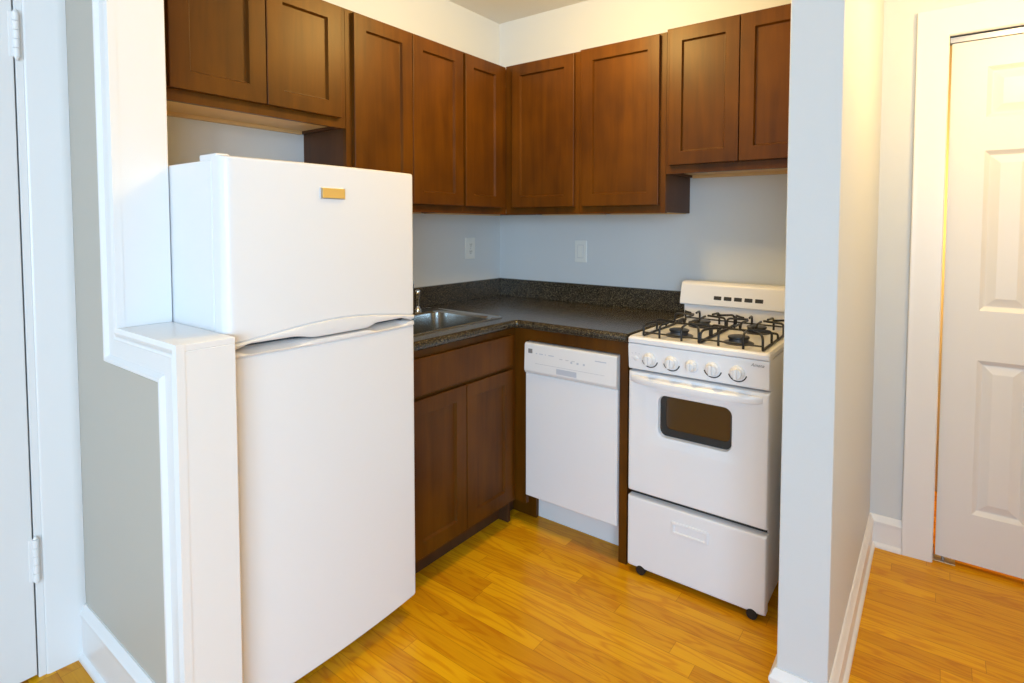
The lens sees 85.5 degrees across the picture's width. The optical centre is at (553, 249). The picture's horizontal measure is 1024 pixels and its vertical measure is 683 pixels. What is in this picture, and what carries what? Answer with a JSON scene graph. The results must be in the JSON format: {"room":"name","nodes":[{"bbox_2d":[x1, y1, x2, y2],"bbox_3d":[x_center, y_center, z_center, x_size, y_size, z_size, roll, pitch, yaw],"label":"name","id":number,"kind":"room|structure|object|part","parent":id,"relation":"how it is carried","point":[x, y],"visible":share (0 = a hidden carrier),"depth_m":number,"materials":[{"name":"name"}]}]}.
{"room":"kitchen","nodes":[
{"label":"kitchen","id":0,"kind":"room"},
{"bbox_2d":[65,0,165,682],"bbox_3d":[-1.111,0.009,1.491,0.741,2.500,0.109,2,3,35],"label":"wall","id":1,"kind":"structure","parent":0,"point":[119,411],"depth_m":1.53,"materials":[{"name":"beige paint"}]},
{"bbox_2d":[78,603,154,682],"bbox_3d":[-1.181,1.176,1.507,0.633,0.165,0.024,2,3,35],"label":"baseboard","id":2,"kind":"structure","parent":1,"relation":"attached to","point":[104,658],"depth_m":1.58,"materials":[{"name":"white paint"}]},
{"bbox_2d":[92,0,193,682],"bbox_3d":[-1.018,0.015,1.347,0.457,2.500,0.021,2,3,35],"label":"trim","id":3,"kind":"structure","parent":1,"relation":"attached to","point":[160,360],"depth_m":1.30,"materials":[{"name":"white paint"}]},
{"bbox_2d":[115,0,242,682],"bbox_3d":[-0.950,0.014,1.369,0.368,2.500,0.125,2,3,35],"label":"trim","id":4,"kind":"structure","parent":1,"relation":"attached to","point":[210,358],"depth_m":1.34,"materials":[{"name":"white paint"}]},
{"bbox_2d":[15,0,499,672],"bbox_3d":[-2.106,0.035,0.816,0.120,2.500,6.320,2,3,35],"label":"wall","id":5,"kind":"structure","parent":0,"point":[438,239],"depth_m":2.80,"materials":[{"name":"white paint"}]},
{"bbox_2d":[0,0,39,682],"bbox_3d":[-1.741,0.244,1.254,0.060,2.023,0.811,2,3,35],"label":"door","id":6,"kind":"structure","parent":5,"relation":"in","point":[19,553],"depth_m":1.55,"materials":[{"name":"white paint"}]},
{"bbox_2d":[11,0,85,676],"bbox_3d":[-1.745,0.195,1.307,0.121,2.140,0.928,2,3,35],"label":"trim","id":7,"kind":"structure","parent":5,"relation":"attached to","point":[41,71],"depth_m":1.61,"materials":[{"name":"white paint"}]},
{"bbox_2d":[164,0,345,134],"bbox_3d":[-1.069,-0.673,1.899,0.305,0.448,0.613,2,3,35],"label":"upper cabinet","id":8,"kind":"object","parent":5,"relation":"attached to","point":[271,65],"visible":0.88,"depth_m":1.82,"materials":[{"name":"brown wood"}]},
{"bbox_3d":[-1.032,-0.677,1.702,0.020,0.404,0.280,2,3,35],"label":"door","id":9,"kind":"part","parent":8,"relation":"part of","materials":[{"name":"brown wood"}]},
{"bbox_3d":[-1.086,-0.467,1.919,0.266,0.034,0.582,2,3,35],"label":"panel","id":10,"kind":"part","parent":8,"relation":"part of","materials":[{"name":"brown wood"}]},
{"bbox_3d":[-0.871,-0.686,1.933,0.020,0.404,0.276,2,3,35],"label":"door","id":11,"kind":"part","parent":8,"relation":"part of","materials":[{"name":"brown wood"}]},
{"bbox_2d":[304,8,463,213],"bbox_3d":[-0.717,-0.540,2.414,0.305,0.755,0.621,2,3,35],"label":"upper cabinet","id":12,"kind":"object","parent":5,"relation":"attached to","point":[404,89],"visible":0.71,"depth_m":2.28,"materials":[{"name":"brown wood"}]},
{"bbox_3d":[-0.681,-0.544,2.215,0.020,0.711,0.282,2,3,35],"label":"door","id":13,"kind":"part","parent":12,"relation":"part of","materials":[{"name":"brown wood"}]},
{"bbox_3d":[-0.513,-0.554,2.455,0.020,0.711,0.298,2,3,35],"label":"door","id":14,"kind":"part","parent":12,"relation":"part of","materials":[{"name":"brown wood"}]},
{"bbox_2d":[424,52,505,215],"bbox_3d":[-0.366,-0.561,2.917,0.305,0.755,0.602,2,3,35],"label":"upper cabinet","id":15,"kind":"object","parent":5,"relation":"attached to","point":[484,82],"visible":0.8,"depth_m":2.70,"materials":[{"name":"brown wood"}]},
{"bbox_3d":[-0.384,-0.202,2.944,0.266,0.034,0.571,2,3,35],"label":"panel","id":16,"kind":"part","parent":15,"relation":"part of","materials":[{"name":"brown wood"}]},
{"bbox_3d":[-0.343,-0.565,2.701,0.020,0.711,0.266,2,3,35],"label":"door","id":17,"kind":"part","parent":15,"relation":"part of","materials":[{"name":"brown wood"}]},
{"bbox_3d":[-0.347,-0.553,2.730,0.019,0.755,0.317,2,3,35],"label":"frame","id":18,"kind":"part","parent":15,"relation":"part of","materials":[{"name":"brown wood"}]},
{"bbox_2d":[465,238,474,258],"bbox_3d":[-0.463,-0.007,3.066,0.008,0.117,0.074,2,3,35],"label":"wall outlet","id":19,"kind":"object","parent":5,"relation":"attached to","point":[469,242],"visible":1,"depth_m":3.06,"materials":[{"name":"white plastic"}]},
{"bbox_2d":[449,0,586,23],"bbox_3d":[-0.405,-1.210,0.118,5.800,0.060,7.200,2,3,35],"label":"ceiling","id":20,"kind":"structure","parent":0,"point":[498,11],"depth_m":2.97,"materials":[{"name":"white paint"}]},
{"bbox_2d":[21,491,1023,682],"bbox_3d":[-0.413,1.342,0.229,5.800,0.050,7.200,2,3,35],"label":"floor","id":21,"kind":"structure","parent":0,"point":[526,598],"depth_m":1.83,"materials":[{"name":"brown wood"}]},
{"bbox_2d":[168,153,414,682],"bbox_3d":[-0.901,0.494,1.797,0.684,1.505,0.596,2,3,35],"label":"refrigerator","id":22,"kind":"object","parent":21,"relation":"on","point":[308,267],"visible":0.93,"depth_m":1.53,"materials":[{"name":"white metal"}]},
{"bbox_3d":[-0.651,-0.002,1.602,0.067,0.478,0.596,2,3,35],"label":"freezer door","id":23,"kind":"part","parent":22,"relation":"part of","materials":[{"name":"white metal"}]},
{"bbox_3d":[-0.649,0.251,1.611,0.069,0.020,0.596,2,3,35],"label":"handle","id":24,"kind":"part","parent":22,"relation":"part of","materials":[{"name":"white plastic"}]},
{"bbox_3d":[-0.648,0.219,1.609,0.070,0.042,0.596,2,3,35],"label":"handle","id":25,"kind":"part","parent":22,"relation":"part of","materials":[{"name":"white plastic"}]},
{"bbox_3d":[-0.653,0.725,1.633,0.067,0.927,0.596,2,3,35],"label":"door","id":26,"kind":"part","parent":22,"relation":"part of","materials":[{"name":"white metal"}]},
{"bbox_2d":[414,328,514,573],"bbox_3d":[-0.565,0.783,2.410,0.628,0.876,0.716,2,3,35],"label":"base cabinet","id":27,"kind":"object","parent":21,"relation":"on","point":[464,390],"visible":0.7,"depth_m":2.17,"materials":[{"name":"brown wood"}]},
{"bbox_3d":[-0.432,0.826,2.071,0.020,0.580,0.284,2,3,35],"label":"door","id":28,"kind":"part","parent":27,"relation":"part of","materials":[{"name":"brown wood"}]},
{"bbox_3d":[-0.348,0.449,2.174,0.020,0.134,0.574,2,3,35],"label":"false drawer","id":29,"kind":"part","parent":27,"relation":"part of","materials":[{"name":"brown wood"}]},
{"bbox_3d":[-0.267,0.817,2.308,0.020,0.580,0.286,2,3,35],"label":"door","id":30,"kind":"part","parent":27,"relation":"part of","materials":[{"name":"brown wood"}]},
{"bbox_2d":[413,278,684,351],"bbox_3d":[-0.195,0.273,2.448,1.168,0.138,1.235,2,3,35],"label":"countertop","id":31,"kind":"structure","parent":27,"relation":"on","point":[612,313],"depth_m":2.72,"materials":[{"name":"stone"}]},
{"bbox_2d":[401,307,501,335],"bbox_3d":[-0.583,0.388,2.386,0.488,0.173,0.568,2,3,35],"label":"sink","id":32,"kind":"object","parent":31,"relation":"in","point":[430,319],"visible":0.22,"depth_m":2.60,"materials":[{"name":"silver metal"}]},
{"bbox_2d":[413,290,421,310],"bbox_3d":[-0.652,0.243,2.639,0.040,0.101,0.040,2,3,35],"label":"sprayer","id":33,"kind":"object","parent":32,"relation":"on","point":[417,292],"visible":1,"depth_m":2.63,"materials":[{"name":"silver metal"}]},
{"bbox_2d":[524,341,619,544],"bbox_3d":[0.226,0.806,2.526,0.456,0.821,0.605,2,3,35],"label":"dishwasher","id":34,"kind":"object","parent":21,"relation":"on","point":[573,393],"visible":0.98,"depth_m":2.28,"materials":[{"name":"white metal"}]},
{"bbox_3d":[0.051,0.509,2.269,0.099,0.022,0.003,2,3,35],"label":"latch handle","id":35,"kind":"part","parent":34,"relation":"part of","materials":[{"name":"grey plastic"}]},
{"bbox_3d":[0.068,0.472,2.279,0.450,0.133,0.040,2,3,35],"label":"control panel","id":36,"kind":"part","parent":34,"relation":"part of","materials":[{"name":"white plastic"}]},
{"bbox_3d":[0.115,1.152,2.385,0.454,0.141,0.043,2,3,35],"label":"kick plate","id":37,"kind":"part","parent":34,"relation":"part of","materials":[{"name":"white plastic"}]},
{"bbox_2d":[513,328,632,564],"bbox_3d":[0.200,0.779,2.574,0.629,0.876,0.610,2,3,35],"label":"surround","id":38,"kind":"object","parent":21,"relation":"on","point":[524,503],"visible":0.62,"depth_m":2.31,"materials":[{"name":"brown wood"}]},
{"bbox_3d":[0.074,0.376,2.284,0.460,0.048,0.018,2,3,35],"label":"rail","id":39,"kind":"part","parent":38,"relation":"part of","materials":[{"name":"brown wood"}]},
{"bbox_3d":[0.445,0.787,2.404,0.034,0.876,0.610,2,3,35],"label":"panel","id":40,"kind":"part","parent":38,"relation":"part of","materials":[{"name":"brown wood"}]},
{"bbox_2d":[628,280,784,619],"bbox_3d":[0.646,0.697,2.180,0.523,1.077,0.609,2,3,35],"label":"gas range","id":41,"kind":"object","parent":21,"relation":"on","point":[705,418],"depth_m":1.97,"materials":[{"name":"white metal"}]},
{"bbox_3d":[0.349,0.406,2.034,0.049,0.049,0.029,2,3,35],"label":"knob","id":42,"kind":"part","parent":41,"relation":"part of","materials":[{"name":"white plastic"}]},
{"bbox_3d":[0.419,0.409,1.985,0.049,0.049,0.029,2,3,35],"label":"knob","id":43,"kind":"part","parent":41,"relation":"part of","materials":[{"name":"white plastic"}]},
{"bbox_3d":[0.491,0.329,2.163,0.108,0.019,0.108,2,3,35],"label":"burner","id":44,"kind":"part","parent":41,"relation":"part of","materials":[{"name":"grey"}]},
{"bbox_3d":[0.564,0.306,2.264,0.229,0.055,0.444,2,3,35],"label":"burner grate","id":45,"kind":"part","parent":41,"relation":"part of","materials":[{"name":"black metal"}]},
{"bbox_3d":[0.485,1.017,1.979,0.138,0.047,0.005,2,3,35],"label":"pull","id":46,"kind":"part","parent":41,"relation":"part of","materials":[{"name":"white metal"}]},
{"bbox_3d":[0.480,0.411,1.942,0.042,0.042,0.028,2,3,35],"label":"knob","id":47,"kind":"part","parent":41,"relation":"part of","materials":[{"name":"white plastic"}]},
{"bbox_3d":[0.481,0.495,1.942,0.480,0.033,0.034,2,3,35],"label":"handle","id":48,"kind":"part","parent":41,"relation":"part of","materials":[{"name":"white metal"}]},
{"bbox_3d":[0.502,1.084,1.993,0.515,0.275,0.034,2,3,35],"label":"storage drawer","id":49,"kind":"part","parent":41,"relation":"part of","materials":[{"name":"white metal"}]},
{"bbox_3d":[0.632,0.321,2.366,0.108,0.019,0.108,2,3,35],"label":"burner","id":50,"kind":"part","parent":41,"relation":"part of","materials":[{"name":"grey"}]},
{"bbox_3d":[0.503,0.696,1.976,0.515,0.463,0.034,2,3,35],"label":"oven door","id":51,"kind":"part","parent":41,"relation":"part of","materials":[{"name":"white metal"}]},
{"bbox_3d":[0.503,0.407,1.962,0.515,0.103,0.040,2,3,35],"label":"control panel","id":52,"kind":"part","parent":41,"relation":"part of","materials":[{"name":"white metal"}]},
{"bbox_2d":[628,317,783,360],"bbox_3d":[0.654,0.335,2.174,0.515,0.023,0.578,2,3,35],"label":"cooktop","id":53,"kind":"object","parent":41,"relation":"in","point":[725,351],"depth_m":2.02,"materials":[{"name":"white metal"}]},
{"bbox_3d":[0.543,0.413,1.899,0.049,0.049,0.029,2,3,35],"label":"knob","id":54,"kind":"part","parent":41,"relation":"part of","materials":[{"name":"white plastic"}]},
{"bbox_3d":[0.612,0.415,1.851,0.049,0.049,0.029,2,3,35],"label":"knob","id":55,"kind":"part","parent":41,"relation":"part of","materials":[{"name":"white plastic"}]},
{"bbox_3d":[0.680,0.335,2.032,0.108,0.019,0.108,2,3,35],"label":"burner","id":56,"kind":"part","parent":41,"relation":"part of","materials":[{"name":"grey metal"}]},
{"bbox_3d":[0.751,0.312,2.134,0.229,0.055,0.444,2,3,35],"label":"burner grate","id":57,"kind":"part","parent":41,"relation":"part of","materials":[{"name":"black metal"}]},
{"bbox_3d":[0.821,0.327,2.235,0.108,0.019,0.108,2,3,35],"label":"burner","id":58,"kind":"part","parent":41,"relation":"part of","materials":[{"name":"grey metal"}]},
{"bbox_2d":[500,0,790,340],"bbox_3d":[0.455,-0.044,2.810,1.806,2.500,0.120,2,3,35],"label":"wall","id":59,"kind":"structure","parent":0,"point":[734,229],"depth_m":2.72,"materials":[{"name":"white paint"}]},
{"bbox_2d":[413,278,684,312],"bbox_3d":[-0.195,0.255,2.447,1.168,0.102,1.235,2,3,35],"label":"backsplash","id":60,"kind":"structure","parent":59,"relation":"attached to","point":[629,297],"depth_m":2.92,"materials":[{"name":"stone"}]},
{"bbox_2d":[506,51,605,214],"bbox_3d":[0.014,-0.558,2.835,0.450,0.759,0.305,2,3,35],"label":"upper cabinet","id":61,"kind":"object","parent":59,"relation":"attached to","point":[543,95],"visible":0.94,"depth_m":2.71,"materials":[{"name":"brown wood"}]},
{"bbox_3d":[-0.057,-0.566,2.710,0.375,0.715,0.020,2,3,35],"label":"door","id":62,"kind":"part","parent":61,"relation":"part of","materials":[{"name":"brown wood"}]},
{"bbox_3d":[0.032,-0.197,2.861,0.398,0.034,0.266,2,3,35],"label":"panel","id":63,"kind":"part","parent":61,"relation":"part of","materials":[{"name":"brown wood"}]},
{"bbox_2d":[575,240,586,262],"bbox_3d":[0.143,0.010,2.951,0.074,0.117,0.008,2,3,35],"label":"wall outlet","id":64,"kind":"object","parent":59,"relation":"attached to","point":[580,245],"visible":1,"depth_m":2.95,"materials":[{"name":"white plastic"}]},
{"bbox_2d":[580,32,689,214],"bbox_3d":[0.377,-0.548,2.583,0.432,0.764,0.305,2,3,35],"label":"upper cabinet","id":65,"kind":"object","parent":59,"relation":"attached to","point":[623,85],"visible":0.97,"depth_m":2.46,"materials":[{"name":"brown wood"}]},
{"bbox_3d":[0.294,-0.557,2.466,0.382,0.720,0.020,2,3,35],"label":"door","id":66,"kind":"part","parent":65,"relation":"part of","materials":[{"name":"brown wood"}]},
{"bbox_3d":[0.387,-0.185,2.615,0.401,0.034,0.266,2,3,35],"label":"panel","id":67,"kind":"part","parent":65,"relation":"part of","materials":[{"name":"brown wood"}]},
{"bbox_2d":[666,3,790,177],"bbox_3d":[0.813,-0.622,2.277,0.626,0.608,0.305,2,3,35],"label":"upper cabinet","id":68,"kind":"object","parent":59,"relation":"attached to","point":[728,77],"visible":0.73,"depth_m":2.18,"materials":[{"name":"brown wood"}]},
{"bbox_3d":[0.608,-0.634,2.245,0.290,0.564,0.020,2,3,35],"label":"door","id":69,"kind":"part","parent":68,"relation":"part of","materials":[{"name":"brown wood"}]},
{"bbox_3d":[0.823,-0.337,2.305,0.594,0.034,0.266,2,3,35],"label":"panel","id":70,"kind":"part","parent":68,"relation":"part of","materials":[{"name":"brown wood"}]},
{"bbox_3d":[0.849,-0.626,2.077,0.290,0.564,0.020,2,3,35],"label":"door","id":71,"kind":"part","parent":68,"relation":"part of","materials":[{"name":"brown wood"}]},
{"bbox_2d":[777,0,883,682],"bbox_3d":[0.971,-0.001,1.862,0.125,2.500,1.089,2,3,35],"label":"wall","id":72,"kind":"structure","parent":0,"point":[836,46],"depth_m":1.45,"materials":[{"name":"white paint"}]},
{"bbox_2d":[768,512,901,682],"bbox_3d":[0.986,1.184,1.881,0.197,0.131,1.121,2,3,40],"label":"baseboard","id":73,"kind":"structure","parent":72,"relation":"attached to","point":[881,532],"depth_m":1.87,"materials":[{"name":"white paint"}]},
{"bbox_2d":[935,46,951,491],"bbox_3d":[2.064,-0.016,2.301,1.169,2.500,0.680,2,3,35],"label":"door jamb","id":74,"kind":"structure","parent":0,"point":[950,55],"depth_m":2.72,"materials":[{"name":"beige paint"}]},
{"bbox_2d":[870,0,1023,519],"bbox_3d":[2.454,0.018,1.549,2.669,2.500,0.110,2,3,35],"label":"wall","id":75,"kind":"structure","parent":0,"point":[900,16],"depth_m":2.23,"materials":[{"name":"white paint"}]},
{"bbox_2d":[901,0,1023,561],"bbox_3d":[1.853,0.169,1.962,0.991,2.158,0.134,2,3,35],"label":"trim","id":76,"kind":"structure","parent":75,"relation":"attached to","point":[935,28],"depth_m":2.15,"materials":[{"name":"white paint"}]},
{"bbox_2d":[932,27,1023,578],"bbox_3d":[1.845,0.223,1.952,0.779,2.050,0.046,2,3,35],"label":"door","id":77,"kind":"structure","parent":75,"relation":"in","point":[980,507],"depth_m":2.09,"materials":[{"name":"white paint"}]}
]}

